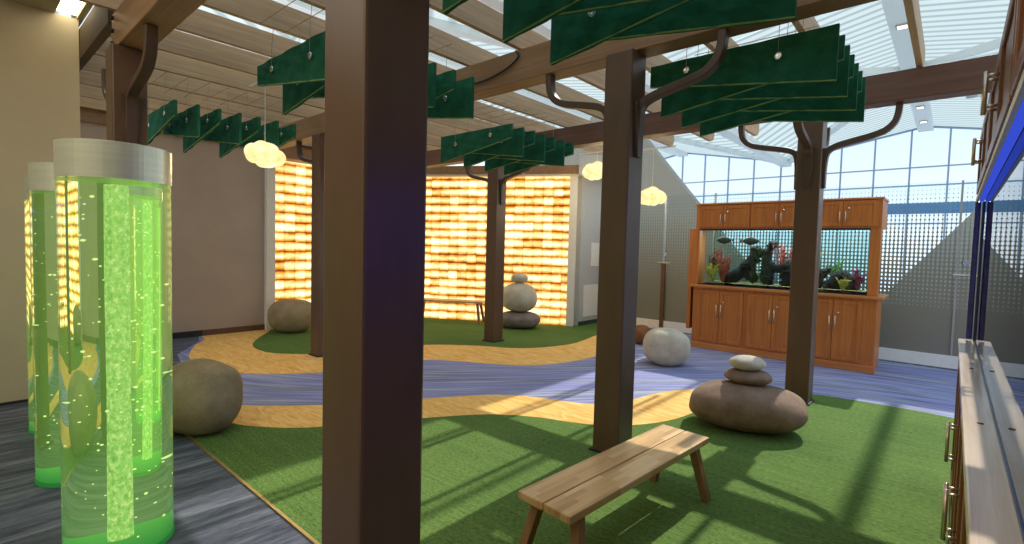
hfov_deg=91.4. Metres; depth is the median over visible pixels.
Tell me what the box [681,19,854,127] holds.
felt baffle
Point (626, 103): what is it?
pergola post
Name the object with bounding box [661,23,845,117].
felt baffle
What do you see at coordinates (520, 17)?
felt baffle
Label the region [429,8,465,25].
skylight
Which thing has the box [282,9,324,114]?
felt baffle
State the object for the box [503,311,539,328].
boulder
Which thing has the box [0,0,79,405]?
wall
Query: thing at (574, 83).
deck
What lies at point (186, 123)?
felt baffle
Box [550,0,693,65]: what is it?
felt baffle
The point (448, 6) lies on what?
felt baffle
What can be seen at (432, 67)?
felt baffle
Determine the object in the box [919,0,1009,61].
skylight
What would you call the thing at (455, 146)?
felt baffle
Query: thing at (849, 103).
felt baffle
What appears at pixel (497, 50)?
deck
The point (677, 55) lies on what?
deck
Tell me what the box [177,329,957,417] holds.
river
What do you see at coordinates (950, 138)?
trim
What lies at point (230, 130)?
felt baffle
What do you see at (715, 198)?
post
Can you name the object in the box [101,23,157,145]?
pergola post
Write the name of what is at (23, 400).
baseboard
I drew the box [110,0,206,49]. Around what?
pergola beam
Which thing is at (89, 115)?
trim
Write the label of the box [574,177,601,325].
wall
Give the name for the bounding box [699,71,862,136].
felt baffle
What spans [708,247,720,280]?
plant
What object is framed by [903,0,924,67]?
rafter
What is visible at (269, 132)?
felt baffle
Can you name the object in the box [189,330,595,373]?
path
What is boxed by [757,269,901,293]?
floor
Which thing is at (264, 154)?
pendant
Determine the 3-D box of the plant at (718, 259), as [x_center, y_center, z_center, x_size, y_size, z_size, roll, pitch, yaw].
[3.519,-0.119,8.322,0.327,0.585,0.284,4,4,41]
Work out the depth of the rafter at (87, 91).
6.98 m
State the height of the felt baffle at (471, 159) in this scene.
0.706 m
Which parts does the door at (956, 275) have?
handle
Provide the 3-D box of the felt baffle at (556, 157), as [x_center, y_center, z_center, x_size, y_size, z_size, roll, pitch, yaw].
[0.225,-1.790,7.064,1.261,0.706,0.047,4,4,41]
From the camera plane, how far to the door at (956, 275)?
7.15 m
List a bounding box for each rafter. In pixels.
[78,0,602,154]
[79,70,440,150]
[80,84,282,125]
[80,96,311,146]
[82,55,440,146]
[94,37,468,136]
[109,30,499,131]
[202,0,593,127]
[299,0,673,145]
[429,0,714,140]
[646,54,758,135]
[704,37,738,52]
[791,17,819,32]
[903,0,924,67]
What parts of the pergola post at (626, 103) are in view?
plate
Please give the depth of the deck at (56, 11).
12.12 m
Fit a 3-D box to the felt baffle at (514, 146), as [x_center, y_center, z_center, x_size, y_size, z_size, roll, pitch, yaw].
[-0.332,-1.773,6.435,1.261,0.706,0.047,4,4,41]
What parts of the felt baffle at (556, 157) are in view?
panel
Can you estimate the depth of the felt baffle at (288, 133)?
6.30 m
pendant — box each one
[244,82,285,167]
[579,151,602,180]
[641,178,666,205]
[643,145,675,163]
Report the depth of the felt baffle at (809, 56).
3.37 m
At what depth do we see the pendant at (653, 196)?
8.62 m
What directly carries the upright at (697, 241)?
on the base cabinet at (739, 320)
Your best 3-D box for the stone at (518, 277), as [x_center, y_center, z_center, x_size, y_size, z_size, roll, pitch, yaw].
[0.150,0.121,10.052,0.352,0.194,0.332,1,3,-10]
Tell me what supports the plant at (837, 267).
on the gravel bed
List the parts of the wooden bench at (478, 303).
leg, leg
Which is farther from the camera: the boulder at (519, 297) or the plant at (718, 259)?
the boulder at (519, 297)
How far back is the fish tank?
7.73 m
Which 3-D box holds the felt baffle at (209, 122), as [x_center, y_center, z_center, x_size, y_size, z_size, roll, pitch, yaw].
[-3.701,-1.835,5.940,1.261,0.706,0.047,4,4,41]
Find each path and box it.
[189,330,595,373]
[232,389,946,427]
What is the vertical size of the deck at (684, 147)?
1.080 m
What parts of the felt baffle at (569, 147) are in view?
panel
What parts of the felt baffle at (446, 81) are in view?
panel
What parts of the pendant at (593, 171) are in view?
lamp shade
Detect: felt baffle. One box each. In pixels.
[148,71,176,143]
[163,77,199,136]
[183,82,221,152]
[201,86,241,143]
[219,91,260,157]
[237,95,278,148]
[253,100,295,146]
[257,0,324,86]
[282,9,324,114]
[310,89,324,98]
[427,43,474,118]
[428,62,436,107]
[429,35,455,99]
[440,98,512,163]
[442,0,467,14]
[464,106,534,167]
[467,102,524,156]
[476,109,545,161]
[484,113,555,171]
[496,116,564,165]
[502,0,584,42]
[504,119,573,175]
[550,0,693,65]
[555,0,658,16]
[607,0,796,40]
[650,23,839,88]
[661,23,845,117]
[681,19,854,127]
[695,26,858,111]
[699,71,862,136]
[708,21,849,99]
[757,78,865,121]
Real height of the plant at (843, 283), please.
0.199 m
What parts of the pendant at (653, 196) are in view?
lamp shade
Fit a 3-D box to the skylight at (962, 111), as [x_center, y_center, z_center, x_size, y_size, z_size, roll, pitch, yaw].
[18.049,-5.943,17.598,5.720,1.080,9.500,4,4,41]
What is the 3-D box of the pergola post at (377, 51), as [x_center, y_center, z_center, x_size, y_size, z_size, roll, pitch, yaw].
[-0.476,-0.047,1.734,1.515,3.101,0.292,4,4,41]
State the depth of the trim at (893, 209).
22.87 m
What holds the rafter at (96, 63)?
on the pergola beam at (960, 78)
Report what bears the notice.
attached to the wall at (589, 191)
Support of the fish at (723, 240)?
in the fish tank
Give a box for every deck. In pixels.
[55,5,93,27]
[174,5,270,57]
[289,35,305,42]
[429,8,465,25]
[455,36,514,55]
[477,100,542,121]
[556,77,604,102]
[646,31,755,75]
[657,149,672,157]
[672,142,746,157]
[674,133,754,153]
[736,122,835,157]
[962,49,998,59]
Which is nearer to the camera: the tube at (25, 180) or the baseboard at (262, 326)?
the tube at (25, 180)
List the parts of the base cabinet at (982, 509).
handle, handle, handle, handle, door, door, door, door, door, door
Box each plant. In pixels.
[705,263,720,281]
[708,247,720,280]
[714,247,731,281]
[771,243,791,273]
[829,259,844,274]
[836,277,850,289]
[852,269,867,289]
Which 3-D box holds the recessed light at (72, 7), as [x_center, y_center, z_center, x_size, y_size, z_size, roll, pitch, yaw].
[-4.083,-2.517,4.636,0.660,0.035,0.150,4,4,41]
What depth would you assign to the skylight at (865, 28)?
13.00 m
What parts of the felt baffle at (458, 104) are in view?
panel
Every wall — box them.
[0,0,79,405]
[80,121,311,332]
[424,177,569,325]
[564,116,981,308]
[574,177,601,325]
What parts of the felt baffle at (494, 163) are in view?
panel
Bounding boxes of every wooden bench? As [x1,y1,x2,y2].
[424,298,484,323]
[518,424,710,543]
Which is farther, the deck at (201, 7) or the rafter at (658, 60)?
the deck at (201, 7)
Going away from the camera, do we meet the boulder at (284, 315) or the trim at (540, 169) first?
the boulder at (284, 315)
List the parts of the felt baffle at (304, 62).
hanging rod, panel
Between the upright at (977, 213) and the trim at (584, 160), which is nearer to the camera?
the upright at (977, 213)
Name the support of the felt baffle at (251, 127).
hanging from the rafter at (172, 63)
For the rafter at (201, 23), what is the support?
on the pergola beam at (531, 69)
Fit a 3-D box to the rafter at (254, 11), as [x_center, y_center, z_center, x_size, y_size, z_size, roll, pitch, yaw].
[-0.444,-2.217,6.008,0.050,0.220,8.200,4,4,41]
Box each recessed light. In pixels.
[56,0,83,15]
[895,23,907,29]
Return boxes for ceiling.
[9,0,92,26]
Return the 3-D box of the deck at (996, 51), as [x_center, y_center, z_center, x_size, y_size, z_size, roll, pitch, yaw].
[12.621,-5.783,11.454,5.720,1.080,6.900,4,4,41]
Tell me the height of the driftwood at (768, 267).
0.781 m
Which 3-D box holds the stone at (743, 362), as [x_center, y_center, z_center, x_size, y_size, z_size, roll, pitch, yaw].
[2.177,0.835,4.624,0.314,0.127,0.270,2,3,13]
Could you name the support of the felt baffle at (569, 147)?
hanging from the rafter at (201, 23)
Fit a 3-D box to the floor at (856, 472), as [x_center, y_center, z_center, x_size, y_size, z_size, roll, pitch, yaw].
[-1.245,1.315,5.806,12.600,0.066,13.000,4,4,41]
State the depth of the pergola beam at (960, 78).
4.80 m
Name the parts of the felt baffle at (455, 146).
panel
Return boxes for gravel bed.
[705,280,866,291]
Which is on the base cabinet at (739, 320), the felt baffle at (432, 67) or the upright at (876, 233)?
the upright at (876, 233)
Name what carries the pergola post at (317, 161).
on the path at (236, 350)
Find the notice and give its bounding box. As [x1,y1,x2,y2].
[590,243,598,265]
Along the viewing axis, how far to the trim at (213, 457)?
3.14 m
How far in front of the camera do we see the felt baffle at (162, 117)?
5.55 m
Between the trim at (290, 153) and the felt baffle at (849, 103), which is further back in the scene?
the trim at (290, 153)
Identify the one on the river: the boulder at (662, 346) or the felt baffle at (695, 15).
the boulder at (662, 346)
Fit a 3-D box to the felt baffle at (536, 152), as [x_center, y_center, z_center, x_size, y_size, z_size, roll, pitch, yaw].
[-0.053,-1.781,6.750,1.261,0.706,0.047,4,4,41]
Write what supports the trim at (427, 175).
on the wall at (537, 208)
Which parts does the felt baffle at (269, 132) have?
panel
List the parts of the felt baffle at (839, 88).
panel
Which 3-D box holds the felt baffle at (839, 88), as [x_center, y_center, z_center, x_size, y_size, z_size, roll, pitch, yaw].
[1.853,-1.591,3.855,1.261,0.706,0.047,4,4,41]
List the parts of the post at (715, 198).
door pull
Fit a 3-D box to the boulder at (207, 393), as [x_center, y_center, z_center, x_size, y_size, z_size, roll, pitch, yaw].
[-2.614,1.031,4.184,0.658,0.588,0.594,3,3,24]
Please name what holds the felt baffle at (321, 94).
hanging from the rafter at (254, 11)
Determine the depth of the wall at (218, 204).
8.54 m
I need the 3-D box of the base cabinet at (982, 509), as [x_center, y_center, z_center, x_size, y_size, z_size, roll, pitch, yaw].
[2.004,1.040,1.713,0.814,1.050,4.120,4,4,41]
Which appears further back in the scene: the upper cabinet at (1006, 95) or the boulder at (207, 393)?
the boulder at (207, 393)
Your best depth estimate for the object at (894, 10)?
14.52 m
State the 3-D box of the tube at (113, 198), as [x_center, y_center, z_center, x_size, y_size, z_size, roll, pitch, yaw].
[-2.028,0.395,2.576,0.468,2.049,0.468,4,4,41]
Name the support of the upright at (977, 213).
on the base cabinet at (982, 509)
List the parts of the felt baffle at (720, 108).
panel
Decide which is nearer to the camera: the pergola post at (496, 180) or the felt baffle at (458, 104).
the felt baffle at (458, 104)
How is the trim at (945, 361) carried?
attached to the wall partition at (926, 329)
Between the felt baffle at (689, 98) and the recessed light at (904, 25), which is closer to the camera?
the felt baffle at (689, 98)
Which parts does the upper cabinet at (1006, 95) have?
handle, handle, door, door, door panel, handle, handle, door, door panel, light rail, light strip, door, door panel, door, door panel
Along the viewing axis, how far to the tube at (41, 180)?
3.13 m
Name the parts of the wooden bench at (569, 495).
leg, leg, leg, leg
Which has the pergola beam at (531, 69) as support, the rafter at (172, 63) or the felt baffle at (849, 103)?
the rafter at (172, 63)
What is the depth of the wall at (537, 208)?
10.67 m
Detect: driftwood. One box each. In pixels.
[713,245,762,284]
[758,240,790,288]
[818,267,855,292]
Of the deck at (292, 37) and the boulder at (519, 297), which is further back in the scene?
the deck at (292, 37)
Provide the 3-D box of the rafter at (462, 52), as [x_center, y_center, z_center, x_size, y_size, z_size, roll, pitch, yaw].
[0.065,-2.182,5.558,0.050,0.220,8.200,4,4,41]
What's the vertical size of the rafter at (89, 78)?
0.220 m
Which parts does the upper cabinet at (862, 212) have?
door panel, door, door, door panel, door panel, door, door, door panel, door panel, door, door panel, door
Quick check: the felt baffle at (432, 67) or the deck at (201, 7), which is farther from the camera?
the deck at (201, 7)
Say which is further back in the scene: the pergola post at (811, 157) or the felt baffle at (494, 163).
the felt baffle at (494, 163)
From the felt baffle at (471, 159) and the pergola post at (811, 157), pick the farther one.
the felt baffle at (471, 159)
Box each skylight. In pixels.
[701,0,898,67]
[829,104,916,145]
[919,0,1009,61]
[930,96,987,127]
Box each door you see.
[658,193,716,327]
[950,180,976,355]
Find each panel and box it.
[582,284,597,316]
[686,229,705,327]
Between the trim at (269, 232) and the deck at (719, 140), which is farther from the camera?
the deck at (719, 140)
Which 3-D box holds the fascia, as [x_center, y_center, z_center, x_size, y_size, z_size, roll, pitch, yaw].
[-4.749,-2.299,5.411,3.900,0.300,0.070,4,4,41]
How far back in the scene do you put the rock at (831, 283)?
7.29 m
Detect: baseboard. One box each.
[0,399,27,405]
[172,324,264,338]
[578,319,596,325]
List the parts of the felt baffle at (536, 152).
panel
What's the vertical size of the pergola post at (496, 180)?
3.101 m
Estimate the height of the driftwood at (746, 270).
0.686 m
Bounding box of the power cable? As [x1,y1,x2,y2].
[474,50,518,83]
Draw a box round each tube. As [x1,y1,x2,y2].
[23,178,33,433]
[28,162,60,487]
[53,138,174,543]
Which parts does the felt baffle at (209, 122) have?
panel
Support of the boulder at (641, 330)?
on the river
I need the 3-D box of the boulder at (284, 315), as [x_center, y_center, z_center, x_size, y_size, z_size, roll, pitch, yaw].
[-3.906,0.768,8.919,0.791,0.577,0.750,2,3,13]
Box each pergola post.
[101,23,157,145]
[296,133,324,357]
[322,0,428,543]
[465,166,529,342]
[546,28,728,452]
[738,102,903,405]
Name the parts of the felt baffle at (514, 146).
panel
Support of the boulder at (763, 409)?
on the floor at (856, 472)
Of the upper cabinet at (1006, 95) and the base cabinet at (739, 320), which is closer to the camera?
the upper cabinet at (1006, 95)
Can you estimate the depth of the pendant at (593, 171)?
9.06 m
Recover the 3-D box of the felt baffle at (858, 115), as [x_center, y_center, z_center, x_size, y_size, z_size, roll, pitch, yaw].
[2.409,-1.608,4.484,1.261,0.706,0.047,4,4,41]
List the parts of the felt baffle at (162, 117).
panel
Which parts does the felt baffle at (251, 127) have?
panel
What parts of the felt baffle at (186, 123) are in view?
panel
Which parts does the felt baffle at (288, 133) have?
panel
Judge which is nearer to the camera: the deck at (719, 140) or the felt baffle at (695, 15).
the felt baffle at (695, 15)
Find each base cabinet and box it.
[690,282,888,373]
[940,339,1022,543]
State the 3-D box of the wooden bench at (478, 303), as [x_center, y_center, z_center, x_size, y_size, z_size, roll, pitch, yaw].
[-1.319,0.818,10.650,1.500,0.458,0.424,2,3,12]
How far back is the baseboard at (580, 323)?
10.68 m
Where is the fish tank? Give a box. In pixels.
[697,228,870,295]
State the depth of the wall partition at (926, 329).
7.66 m
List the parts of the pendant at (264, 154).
lamp shade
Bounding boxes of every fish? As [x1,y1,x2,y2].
[717,236,733,243]
[740,237,759,244]
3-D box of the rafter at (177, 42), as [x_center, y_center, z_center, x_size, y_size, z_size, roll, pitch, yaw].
[-1.430,-2.288,6.943,0.050,0.220,6.600,4,4,41]
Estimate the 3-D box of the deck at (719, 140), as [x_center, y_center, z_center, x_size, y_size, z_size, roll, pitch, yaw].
[9.480,-6.531,25.154,5.700,1.080,9.500,4,4,41]
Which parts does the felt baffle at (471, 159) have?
panel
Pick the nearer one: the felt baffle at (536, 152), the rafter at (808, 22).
the rafter at (808, 22)
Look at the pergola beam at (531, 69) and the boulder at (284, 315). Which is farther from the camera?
the boulder at (284, 315)
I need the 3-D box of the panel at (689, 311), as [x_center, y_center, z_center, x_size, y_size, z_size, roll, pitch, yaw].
[3.222,0.112,8.742,0.060,1.690,0.600,4,4,41]
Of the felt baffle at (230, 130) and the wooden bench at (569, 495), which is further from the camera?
the felt baffle at (230, 130)
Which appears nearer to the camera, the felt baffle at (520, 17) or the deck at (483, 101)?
the felt baffle at (520, 17)
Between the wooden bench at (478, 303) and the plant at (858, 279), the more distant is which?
the wooden bench at (478, 303)
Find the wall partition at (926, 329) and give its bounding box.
[636,184,981,356]
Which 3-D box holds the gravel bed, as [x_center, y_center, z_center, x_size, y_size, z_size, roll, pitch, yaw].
[4.186,0.211,7.852,2.300,0.016,0.520,4,4,41]
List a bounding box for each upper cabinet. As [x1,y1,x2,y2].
[696,197,888,229]
[971,0,1023,201]
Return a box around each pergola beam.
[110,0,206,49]
[279,0,877,149]
[427,54,997,167]
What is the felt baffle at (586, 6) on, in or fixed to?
hanging from the rafter at (712, 45)
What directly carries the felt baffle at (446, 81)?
hanging from the rafter at (254, 11)
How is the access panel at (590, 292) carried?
attached to the wall at (589, 191)
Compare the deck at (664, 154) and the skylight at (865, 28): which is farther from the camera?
the deck at (664, 154)
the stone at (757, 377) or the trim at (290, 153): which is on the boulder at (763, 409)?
the stone at (757, 377)
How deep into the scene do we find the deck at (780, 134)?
21.73 m
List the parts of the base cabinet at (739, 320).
door panel, door, door panel, door, door, door panel, door, door panel, door panel, door, door, door panel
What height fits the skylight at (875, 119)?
1.080 m
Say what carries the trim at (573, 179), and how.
attached to the wall at (589, 191)
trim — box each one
[80,107,311,149]
[185,435,319,543]
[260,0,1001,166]
[264,167,274,329]
[280,147,311,164]
[426,165,578,173]
[426,174,578,176]
[566,176,577,325]
[579,155,602,180]
[636,317,957,368]
[681,128,951,283]
[888,201,984,214]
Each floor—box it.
[0,318,957,543]
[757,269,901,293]
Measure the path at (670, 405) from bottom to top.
0.002 m
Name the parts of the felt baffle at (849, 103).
hanging rod, panel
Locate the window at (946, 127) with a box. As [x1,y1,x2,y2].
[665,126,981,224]
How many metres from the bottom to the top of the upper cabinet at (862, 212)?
0.415 m
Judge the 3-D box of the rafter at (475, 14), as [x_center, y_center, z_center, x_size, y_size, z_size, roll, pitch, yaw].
[0.574,-2.147,5.109,0.050,0.220,8.200,4,4,41]
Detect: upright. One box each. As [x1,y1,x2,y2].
[691,229,701,283]
[867,228,882,295]
[966,202,980,338]
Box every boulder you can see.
[173,358,242,434]
[268,299,310,332]
[503,283,536,311]
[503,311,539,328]
[635,325,650,343]
[643,328,690,365]
[689,380,807,433]
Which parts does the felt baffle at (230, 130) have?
panel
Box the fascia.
[79,6,114,71]
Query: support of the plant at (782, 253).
on the gravel bed
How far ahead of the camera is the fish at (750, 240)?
8.03 m
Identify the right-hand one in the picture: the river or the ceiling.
the river
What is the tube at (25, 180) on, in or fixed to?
on the floor at (856, 472)
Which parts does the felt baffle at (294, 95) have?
panel, hanging rod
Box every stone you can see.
[511,273,527,282]
[724,368,772,385]
[729,355,765,370]
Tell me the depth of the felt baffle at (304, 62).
3.69 m

